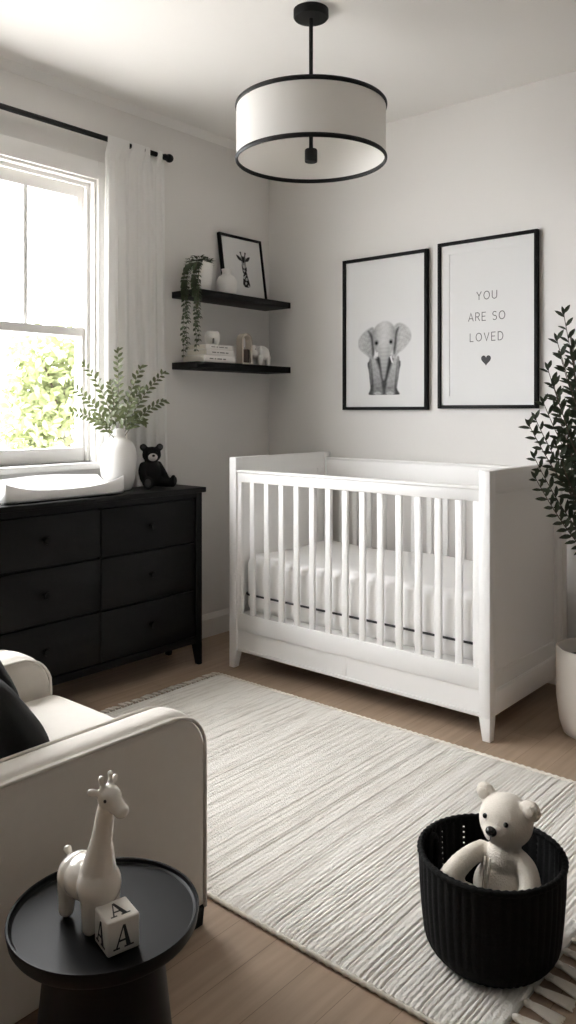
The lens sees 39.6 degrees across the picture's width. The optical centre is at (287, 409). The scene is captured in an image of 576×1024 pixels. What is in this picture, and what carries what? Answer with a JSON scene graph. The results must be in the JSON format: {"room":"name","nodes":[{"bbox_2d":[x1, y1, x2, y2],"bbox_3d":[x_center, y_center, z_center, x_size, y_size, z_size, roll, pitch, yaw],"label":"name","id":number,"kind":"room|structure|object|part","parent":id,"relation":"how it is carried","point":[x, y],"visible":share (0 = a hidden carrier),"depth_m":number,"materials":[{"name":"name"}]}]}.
{"room":"children's room","nodes":[
{"label":"children's room","id":0,"kind":"room"},
{"bbox_2d":[0,69,268,614],"bbox_3d":[-1.776,-0.138,3.011,0.160,2.775,4.900,0,0,41],"label":"wall","id":1,"kind":"structure","parent":0,"point":[213,418],"depth_m":4.39,"materials":[{"name":"white paint"}]},
{"bbox_2d":[0,134,104,474],"bbox_3d":[-1.903,-0.459,2.829,0.205,1.478,2.957,0,0,41],"label":"window","id":2,"kind":"structure","parent":1,"relation":"in","point":[88,195],"depth_m":3.86,"materials":[{"name":"white paint"}]},
{"bbox_3d":[-1.308,-0.727,3.593,0.032,0.743,0.893,0,0,41],"label":"sash","id":3,"kind":"part","parent":2,"relation":"part of","materials":[{"name":"white paint"}]},
{"bbox_3d":[-1.278,-0.072,3.568,0.035,0.645,0.893,0,0,41],"label":"sash","id":4,"kind":"part","parent":2,"relation":"part of","materials":[{"name":"white paint"}]},
{"bbox_2d":[0,103,173,162],"bbox_3d":[-1.799,-1.299,2.794,0.088,0.044,3.626,0,0,41],"label":"curtain rod","id":5,"kind":"object","parent":1,"relation":"attached to","point":[168,158],"visible":0.86,"depth_m":3.65,"materials":[{"name":"black metal"}]},
{"bbox_2d":[104,135,167,486],"bbox_3d":[-0.745,-0.041,3.996,0.049,2.551,0.409,0,0,41],"label":"curtain","id":6,"kind":"object","parent":5,"relation":"hanging from","point":[134,258],"visible":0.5,"depth_m":3.99,"materials":[{"name":"white fabric"}]},
{"bbox_2d":[0,57,235,150],"bbox_3d":[-1.702,-1.507,2.948,0.034,0.036,4.900,0,0,41],"label":"trim","id":7,"kind":"structure","parent":1,"relation":"attached to","point":[5,64],"depth_m":3.91,"materials":[{"name":"white paint"}]},
{"bbox_2d":[202,608,229,638],"bbox_3d":[-1.709,1.188,2.954,0.016,0.125,4.900,0,0,41],"label":"baseboard","id":8,"kind":"structure","parent":1,"relation":"attached to","point":[217,622],"depth_m":4.46,"materials":[{"name":"white paint"}]},
{"bbox_2d":[172,361,290,373],"bbox_3d":[-0.299,-0.232,4.445,0.200,0.036,0.732,0,0,41],"label":"floating shelf","id":9,"kind":"object","parent":1,"relation":"attached to","point":[195,365],"visible":1,"depth_m":4.33,"materials":[{"name":"black wood"}]},
{"bbox_2d":[183,355,234,363],"bbox_3d":[-0.425,-0.269,4.292,0.171,0.037,0.227,0,0,41],"label":"book","id":10,"kind":"object","parent":9,"relation":"on","point":[204,358],"visible":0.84,"depth_m":4.22,"materials":[{"name":"white paper"}]},
{"bbox_2d":[186,349,233,356],"bbox_3d":[-0.417,-0.303,4.296,0.158,0.030,0.200,0,0,41],"label":"book","id":11,"kind":"object","parent":10,"relation":"on","point":[201,351],"visible":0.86,"depth_m":4.23,"materials":[{"name":"white paper"}]},
{"bbox_2d":[187,344,231,350],"bbox_3d":[-0.421,-0.332,4.290,0.151,0.026,0.194,0,0,41],"label":"book","id":12,"kind":"object","parent":11,"relation":"on","point":[202,346],"visible":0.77,"depth_m":4.23,"materials":[{"name":"white paper"}]},
{"bbox_2d":[205,331,219,344],"bbox_3d":[-0.407,-0.383,4.306,0.082,0.076,0.082,0,0,41],"label":"tealight holder","id":13,"kind":"object","parent":12,"relation":"on","point":[211,337],"visible":0.91,"depth_m":4.28,"materials":[{"name":"white ceramic"}]},
{"bbox_2d":[235,333,253,364],"bbox_3d":[-0.243,-0.338,4.469,0.060,0.176,0.088,0,0,41],"label":"lantern","id":14,"kind":"object","parent":9,"relation":"on","point":[243,356],"visible":0.95,"depth_m":4.45,"materials":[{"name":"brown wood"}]},
{"bbox_2d":[243,349,248,362],"bbox_3d":[-0.243,-0.300,4.469,0.055,0.075,0.055,0,0,41],"label":"candle","id":15,"kind":"object","parent":14,"relation":"on","point":[245,351],"depth_m":4.44,"materials":[{"name":"brown wax"}]},
{"bbox_2d":[252,345,270,365],"bbox_3d":[-0.167,-0.309,4.568,0.091,0.117,0.171,0,0,41],"label":"elephant figurine","id":16,"kind":"object","parent":9,"relation":"on","point":[260,354],"visible":0.82,"depth_m":4.54,"materials":[{"name":"white ceramic"}]},
{"bbox_2d":[172,289,290,310],"bbox_3d":[-0.299,-0.607,4.445,0.200,0.034,0.732,0,0,41],"label":"floating shelf","id":17,"kind":"object","parent":1,"relation":"attached to","point":[208,296],"visible":0.86,"depth_m":4.40,"materials":[{"name":"black wood"}]},
{"bbox_2d":[180,255,213,356],"bbox_3d":[-0.468,-0.541,4.182,0.180,0.546,0.275,0,0,0],"label":"potted plant","id":18,"kind":"object","parent":17,"relation":"on","point":[198,277],"visible":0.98,"depth_m":4.12,"materials":[{"name":"green plant"}]},
{"bbox_3d":[-0.469,-0.699,4.232,0.140,0.148,0.140,0,0,41],"label":"pot","id":19,"kind":"part","parent":18,"relation":"part of","materials":[{"name":"white ceramic"}]},
{"bbox_2d":[216,268,236,293],"bbox_3d":[-0.334,-0.695,4.353,0.114,0.140,0.114,0,0,41],"label":"bottle vase","id":20,"kind":"object","parent":17,"relation":"on","point":[227,283],"visible":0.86,"depth_m":4.31,"materials":[{"name":"white ceramic"}]},
{"bbox_2d":[217,232,266,298],"bbox_3d":[-0.259,-0.809,4.588,0.074,0.374,0.345,0,0,41],"label":"picture frame","id":21,"kind":"object","parent":17,"relation":"on","point":[244,256],"visible":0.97,"depth_m":4.60,"materials":[{"name":"black wood"}]},
{"bbox_2d":[233,249,254,288],"bbox_3d":[-0.253,-0.807,4.590,0.031,0.213,0.150,0,0,41],"label":"print","id":22,"kind":"object","parent":21,"relation":"attached to","point":[243,259],"depth_m":4.59,"materials":[{"name":"paper"}]},
{"bbox_2d":[0,0,575,140],"bbox_3d":[0.253,-1.585,1.260,5.600,0.120,5.300,0,0,41],"label":"ceiling","id":23,"kind":"structure","parent":0,"point":[189,62],"depth_m":3.38,"materials":[{"name":"white paint"}]},
{"bbox_2d":[235,1,386,182],"bbox_3d":[0.088,-1.235,3.057,0.579,0.579,0.579,0,0,41],"label":"pendant lamp","id":24,"kind":"object","parent":23,"relation":"hanging from","point":[302,128],"visible":1,"depth_m":2.89,"materials":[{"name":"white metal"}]},
{"bbox_2d":[305,144,316,163],"bbox_3d":[0.088,-0.979,3.057,0.048,0.066,0.048,0,0,41],"label":"socket","id":25,"kind":"object","parent":24,"relation":"attached to","point":[310,153],"depth_m":3.04,"materials":[{"name":"black metal"}]},
{"bbox_3d":[0.088,-1.238,3.057,0.016,0.515,0.016,0,0,41],"label":"rod","id":26,"kind":"part","parent":24,"relation":"part of","materials":[{"name":"black metal"}]},
{"bbox_3d":[0.088,-1.054,3.057,0.568,0.200,0.568,0,0,41],"label":"lamp shade","id":27,"kind":"part","parent":24,"relation":"part of","materials":[{"name":"fabric"}]},
{"bbox_2d":[14,631,575,1023],"bbox_3d":[0.253,1.310,1.260,5.600,0.120,5.300,0,0,41],"label":"floor","id":28,"kind":"structure","parent":0,"point":[230,970],"depth_m":2.00,"materials":[{"name":"brown wood"}]},
{"bbox_2d":[5,857,198,1023],"bbox_3d":[-0.312,1.050,1.364,0.321,0.400,0.321,0,0,41],"label":"side table","id":29,"kind":"object","parent":28,"relation":"on","point":[80,984],"visible":0.84,"depth_m":1.30,"materials":[{"name":"black metal"}]},
{"bbox_2d":[57,770,128,935],"bbox_3d":[-0.330,0.729,1.343,0.158,0.258,0.077,0,0,41],"label":"giraffe figurine","id":30,"kind":"object","parent":29,"relation":"on","point":[91,877],"visible":0.94,"depth_m":1.31,"materials":[{"name":"beige ceramic"}]},
{"bbox_2d":[95,897,138,957],"bbox_3d":[-0.276,0.831,1.289,0.055,0.055,0.056,0,0,-36],"label":"block","id":31,"kind":"object","parent":29,"relation":"on","point":[117,921],"visible":1,"depth_m":1.27,"materials":[{"name":"white wood"}]},
{"bbox_2d":[0,484,205,685],"bbox_3d":[-0.900,0.815,3.571,0.274,0.871,1.220,0,0,41],"label":"dresser","id":32,"kind":"object","parent":28,"relation":"on","point":[89,585],"visible":0.99,"depth_m":3.51,"materials":[{"name":"black wood"}]},
{"bbox_3d":[-0.990,0.992,3.280,0.028,0.031,0.031,0,0,41],"label":"knob","id":33,"kind":"part","parent":32,"relation":"part of","materials":[{"name":"black metal"}]},
{"bbox_3d":[-0.990,0.760,3.280,0.028,0.031,0.031,0,0,41],"label":"knob","id":34,"kind":"part","parent":32,"relation":"part of","materials":[{"name":"black metal"}]},
{"bbox_3d":[-0.990,0.535,3.280,0.028,0.031,0.031,0,0,41],"label":"knob","id":35,"kind":"part","parent":32,"relation":"part of","materials":[{"name":"black metal"}]},
{"bbox_3d":[-1.007,0.995,3.294,0.018,0.219,0.551,0,0,41],"label":"drawer","id":36,"kind":"part","parent":32,"relation":"part of","materials":[{"name":"black wood"}]},
{"bbox_3d":[-1.007,0.763,3.294,0.018,0.220,0.551,0,0,41],"label":"drawer","id":37,"kind":"part","parent":32,"relation":"part of","materials":[{"name":"black wood"}]},
{"bbox_3d":[-1.007,0.538,3.294,0.018,0.206,0.551,0,0,41],"label":"drawer","id":38,"kind":"part","parent":32,"relation":"part of","materials":[{"name":"black wood"}]},
{"bbox_2d":[0,474,123,504],"bbox_3d":[-1.010,0.333,3.472,0.213,0.090,0.583,0,0,41],"label":"changing pad","id":39,"kind":"object","parent":32,"relation":"on","point":[60,486],"visible":1,"depth_m":3.47,"materials":[{"name":"white"}]},
{"bbox_2d":[100,428,136,490],"bbox_3d":[-0.795,0.233,3.795,0.143,0.290,0.173,0,0,41],"label":"vase","id":40,"kind":"object","parent":32,"relation":"on","point":[118,454],"visible":0.81,"depth_m":3.74,"materials":[{"name":"white ceramic"}]},
{"bbox_2d":[64,378,113,436],"bbox_3d":[-0.903,0.020,3.659,0.065,0.319,0.339,0,0,30],"label":"leafy sprig","id":41,"kind":"object","parent":40,"relation":"in","point":[96,406],"visible":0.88,"depth_m":3.64,"materials":[{"name":"green plant"}]},
{"bbox_2d":[69,406,113,437],"bbox_3d":[-0.889,0.082,3.657,0.050,0.196,0.352,0,0,27],"label":"leafy sprig","id":42,"kind":"object","parent":40,"relation":"in","point":[70,408],"visible":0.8,"depth_m":3.62,"materials":[{"name":"green plant"}]},
{"bbox_2d":[79,359,115,428],"bbox_3d":[-0.872,-0.026,3.716,0.054,0.410,0.232,0,0,38],"label":"leafy sprig","id":43,"kind":"object","parent":40,"relation":"in","point":[108,399],"visible":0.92,"depth_m":3.71,"materials":[{"name":"green plant"}]},
{"bbox_3d":[-0.864,-0.012,3.723,0.004,0.382,0.212,0,0,32],"label":"stem","id":44,"kind":"part","parent":43,"relation":"part of","materials":[{"name":"green plant"}]},
{"bbox_2d":[87,414,115,435],"bbox_3d":[-0.841,0.098,3.685,0.050,0.163,0.258,0,0,17],"label":"leafy sprig","id":45,"kind":"object","parent":40,"relation":"in","point":[100,421],"visible":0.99,"depth_m":3.68,"materials":[{"name":"green plant"}]},
{"bbox_2d":[105,379,121,428],"bbox_3d":[-0.819,0.017,3.750,0.069,0.324,0.111,0,0,14],"label":"leafy sprig","id":46,"kind":"object","parent":40,"relation":"in","point":[117,419],"visible":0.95,"depth_m":3.75,"materials":[{"name":"green plant"}]},
{"bbox_2d":[112,347,125,417],"bbox_3d":[-0.804,-0.062,3.810,0.070,0.481,0.031,0,0,2],"label":"leafy sprig","id":47,"kind":"object","parent":40,"relation":"in","point":[121,398],"visible":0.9,"depth_m":3.81,"materials":[{"name":"green plant"}]},
{"bbox_2d":[119,386,147,428],"bbox_3d":[-0.742,0.030,3.826,0.142,0.298,0.038,0,0,-7],"label":"leafy sprig","id":48,"kind":"object","parent":40,"relation":"in","point":[142,387],"visible":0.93,"depth_m":3.83,"materials":[{"name":"green plant"}]},
{"bbox_2d":[119,364,147,421],"bbox_3d":[-0.754,-0.023,3.873,0.162,0.403,0.058,0,0,-42],"label":"leafy sprig","id":49,"kind":"object","parent":40,"relation":"in","point":[132,382],"visible":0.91,"depth_m":3.89,"materials":[{"name":"green plant"}]},
{"bbox_2d":[120,414,148,429],"bbox_3d":[-0.741,0.099,3.820,0.153,0.160,0.033,0,0,-1],"label":"leafy sprig","id":50,"kind":"object","parent":40,"relation":"in","point":[131,421],"visible":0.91,"depth_m":3.82,"materials":[{"name":"green plant"}]},
{"bbox_2d":[125,369,168,430],"bbox_3d":[-0.699,-0.013,3.902,0.280,0.385,0.049,0,0,-36],"label":"leafy sprig","id":51,"kind":"object","parent":40,"relation":"in","point":[161,370],"visible":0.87,"depth_m":3.91,"materials":[{"name":"green plant"}]},
{"bbox_2d":[125,398,169,435],"bbox_3d":[-0.702,0.061,3.877,0.265,0.238,0.052,0,0,-32],"label":"leafy sprig","id":52,"kind":"object","parent":40,"relation":"in","point":[162,400],"visible":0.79,"depth_m":3.90,"materials":[{"name":"green plant"}]},
{"bbox_3d":[-0.643,0.995,3.716,0.018,0.219,0.551,0,0,41],"label":"drawer","id":53,"kind":"part","parent":32,"relation":"part of","materials":[{"name":"black wood"}]},
{"bbox_3d":[-0.643,0.763,3.716,0.018,0.220,0.551,0,0,41],"label":"drawer","id":54,"kind":"part","parent":32,"relation":"part of","materials":[{"name":"black wood"}]},
{"bbox_3d":[-0.643,0.538,3.716,0.018,0.206,0.551,0,0,41],"label":"drawer","id":55,"kind":"part","parent":32,"relation":"part of","materials":[{"name":"black wood"}]},
{"bbox_3d":[-0.626,0.992,3.701,0.028,0.031,0.031,0,0,41],"label":"knob","id":56,"kind":"part","parent":32,"relation":"part of","materials":[{"name":"black metal"}]},
{"bbox_3d":[-0.626,0.760,3.701,0.028,0.031,0.031,0,0,41],"label":"knob","id":57,"kind":"part","parent":32,"relation":"part of","materials":[{"name":"black metal"}]},
{"bbox_3d":[-0.626,0.535,3.701,0.028,0.031,0.031,0,0,41],"label":"knob","id":58,"kind":"part","parent":32,"relation":"part of","materials":[{"name":"black metal"}]},
{"bbox_2d":[138,444,176,488],"bbox_3d":[-0.655,0.271,3.901,0.160,0.213,0.199,0,0,41],"label":"teddy bear","id":59,"kind":"object","parent":32,"relation":"on","point":[151,471],"visible":1,"depth_m":3.88},
{"bbox_3d":[-0.450,0.827,3.945,0.038,0.846,0.038,0,0,41],"label":"leg","id":60,"kind":"part","parent":32,"relation":"part of","materials":[{"name":"black wood"}]},
{"bbox_2d":[0,650,206,1023],"bbox_3d":[-0.804,0.810,1.863,0.813,0.880,0.943,0,0,41],"label":"armchair","id":61,"kind":"object","parent":28,"relation":"on","point":[158,755],"visible":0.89,"depth_m":1.76,"materials":[{"name":"beige fabric"}]},
{"bbox_2d":[0,661,19,696],"bbox_3d":[-0.795,0.690,2.099,0.161,0.240,0.209,0,0,-34],"label":"throw pillow","id":62,"kind":"object","parent":61,"relation":"on","point":[4,676],"visible":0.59,"depth_m":2.05,"materials":[{"name":"black fabric"}]},
{"bbox_2d":[0,679,49,758],"bbox_3d":[-0.687,0.694,1.821,0.302,0.246,0.211,0,0,41],"label":"throw pillow","id":63,"kind":"object","parent":61,"relation":"on","point":[20,729],"visible":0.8,"depth_m":1.73,"materials":[{"name":"black fabric"}]},
{"bbox_3d":[-1.015,0.963,2.127,0.147,0.482,0.795,0,0,41],"label":"arm","id":64,"kind":"part","parent":61,"relation":"part of","materials":[{"name":"beige fabric"}]},
{"bbox_2d":[25,695,113,740],"bbox_3d":[-0.674,0.898,1.986,0.547,0.160,0.587,0,0,41],"label":"seat cushion","id":65,"kind":"object","parent":61,"relation":"on","point":[59,716],"depth_m":2.17,"materials":[{"name":"beige fabric"}]},
{"bbox_3d":[-0.241,1.226,1.942,0.056,0.048,0.056,0,0,41],"label":"leg","id":66,"kind":"part","parent":61,"relation":"part of","materials":[{"name":"black wood"}]},
{"bbox_2d":[100,672,575,1023],"bbox_3d":[0.041,1.242,2.649,2.131,0.016,1.237,0,0,41],"label":"rug","id":67,"kind":"object","parent":28,"relation":"on","point":[317,813],"visible":0.66,"depth_m":2.38,"materials":[{"name":"fabric"}]},
{"bbox_2d":[417,813,568,988],"bbox_3d":[0.466,1.121,1.836,0.337,0.231,0.337,0,0,6],"label":"woven basket","id":68,"kind":"object","parent":67,"relation":"on","point":[504,939],"visible":0.88,"depth_m":1.71,"materials":[{"name":"black wicker"}]},
{"bbox_3d":[0.347,1.065,1.919,0.019,0.102,0.068,0,0,31],"label":"handle","id":69,"kind":"part","parent":68,"relation":"part of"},
{"bbox_2d":[441,781,540,890],"bbox_3d":[0.475,1.055,1.820,0.195,0.339,0.232,0,0,41],"label":"teddy bear","id":70,"kind":"object","parent":68,"relation":"in","point":[507,821],"visible":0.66,"depth_m":1.82},
{"bbox_2d":[229,451,566,742],"bbox_3d":[0.478,0.740,3.736,1.379,1.020,0.742,0,0,41],"label":"crib","id":71,"kind":"object","parent":28,"relation":"on","point":[279,502],"visible":0.83,"depth_m":3.39,"materials":[{"name":"white wood"}]},
{"bbox_3d":[-0.254,0.740,3.908,0.046,1.020,0.046,0,0,41],"label":"post","id":72,"kind":"part","parent":71,"relation":"part of","materials":[{"name":"white wood"}]},
{"bbox_3d":[-0.027,0.698,4.171,0.034,0.935,0.650,0,0,41],"label":"panel","id":73,"kind":"part","parent":71,"relation":"part of","materials":[{"name":"white wood"}]},
{"bbox_3d":[0.201,0.740,4.435,0.046,1.020,0.046,0,0,41],"label":"post","id":74,"kind":"part","parent":71,"relation":"part of","materials":[{"name":"white wood"}]},
{"bbox_3d":[0.249,0.319,3.470,1.287,0.058,0.036,0,0,41],"label":"rail","id":75,"kind":"part","parent":71,"relation":"part of","materials":[{"name":"white wood"}]},
{"bbox_3d":[0.249,1.024,3.470,1.287,0.083,0.024,0,0,41],"label":"rail","id":76,"kind":"part","parent":71,"relation":"part of","materials":[{"name":"white wood"}]},
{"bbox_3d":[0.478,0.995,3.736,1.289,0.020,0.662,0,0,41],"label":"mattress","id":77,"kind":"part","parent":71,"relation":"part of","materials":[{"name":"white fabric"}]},
{"bbox_2d":[246,540,472,659],"bbox_3d":[0.479,0.844,3.738,1.291,0.280,0.663,0,0,41],"label":"mattress","id":78,"kind":"object","parent":71,"relation":"on","point":[428,560],"visible":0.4,"depth_m":3.49,"materials":[{"name":"white fabric"}]},
{"bbox_3d":[0.707,0.325,4.002,1.287,0.130,0.036,0,0,41],"label":"rail","id":79,"kind":"part","parent":71,"relation":"part of","materials":[{"name":"white wood"}]},
{"bbox_3d":[0.755,0.740,3.037,0.046,1.020,0.046,0,0,41],"label":"post","id":80,"kind":"part","parent":71,"relation":"part of","materials":[{"name":"white wood"}]},
{"bbox_3d":[0.983,0.698,3.300,0.034,0.935,0.650,0,0,41],"label":"panel","id":81,"kind":"part","parent":71,"relation":"part of","materials":[{"name":"white wood"}]},
{"bbox_3d":[1.210,0.740,3.564,0.046,1.020,0.046,0,0,41],"label":"post","id":82,"kind":"part","parent":71,"relation":"part of","materials":[{"name":"white wood"}]},
{"bbox_2d":[519,305,575,738],"bbox_3d":[1.134,0.427,3.007,0.637,1.646,0.437,0,0,-1],"label":"potted tree","id":83,"kind":"object","parent":28,"relation":"on","point":[565,664],"visible":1,"depth_m":2.96,"materials":[{"name":"green plant"}]},
{"bbox_3d":[1.175,1.083,3.090,0.272,0.334,0.272,0,0,41],"label":"planter","id":84,"kind":"part","parent":83,"relation":"part of","materials":[{"name":"white ceramic"}]},
{"bbox_2d":[269,71,575,638],"bbox_3d":[1.842,-0.138,3.224,5.360,2.775,0.150,0,0,41],"label":"wall","id":85,"kind":"structure","parent":0,"point":[502,162],"depth_m":4.09,"materials":[{"name":"white paint"}]},
{"bbox_2d":[342,248,428,409],"bbox_3d":[0.511,-0.411,4.255,0.536,0.822,0.025,0,0,41],"label":"picture frame","id":86,"kind":"object","parent":85,"relation":"attached to","point":[385,298],"visible":1,"depth_m":4.25,"materials":[{"name":"black wood"}]},
{"bbox_2d":[358,318,411,394],"bbox_3d":[0.511,-0.279,4.255,0.340,0.398,0.001,0,0,41],"label":"print","id":87,"kind":"object","parent":86,"relation":"attached to","point":[384,346],"depth_m":4.25},
{"bbox_2d":[437,229,538,408],"bbox_3d":[0.958,-0.421,3.869,0.524,0.829,0.025,0,0,41],"label":"picture frame","id":88,"kind":"object","parent":85,"relation":"attached to","point":[488,286],"visible":1,"depth_m":3.86,"materials":[{"name":"black wood"}]},
{"label":"outside","id":89,"kind":"structure","parent":0,"visible":0},
{"bbox_3d":[-5.581,1.800,10.854,15.830,0.100,26.000,0,0,41],"label":"ground","id":90,"kind":"structure","parent":89,"visible":0},
{"bbox_2d":[0,285,74,449],"bbox_3d":[-2.316,0.237,8.470,2.318,3.030,2.188,0,0,-20],"label":"tree","id":91,"kind":"object","parent":90,"relation":"on","point":[40,415],"visible":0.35,"depth_m":7.97,"materials":[{"name":"green plant"}]}
]}

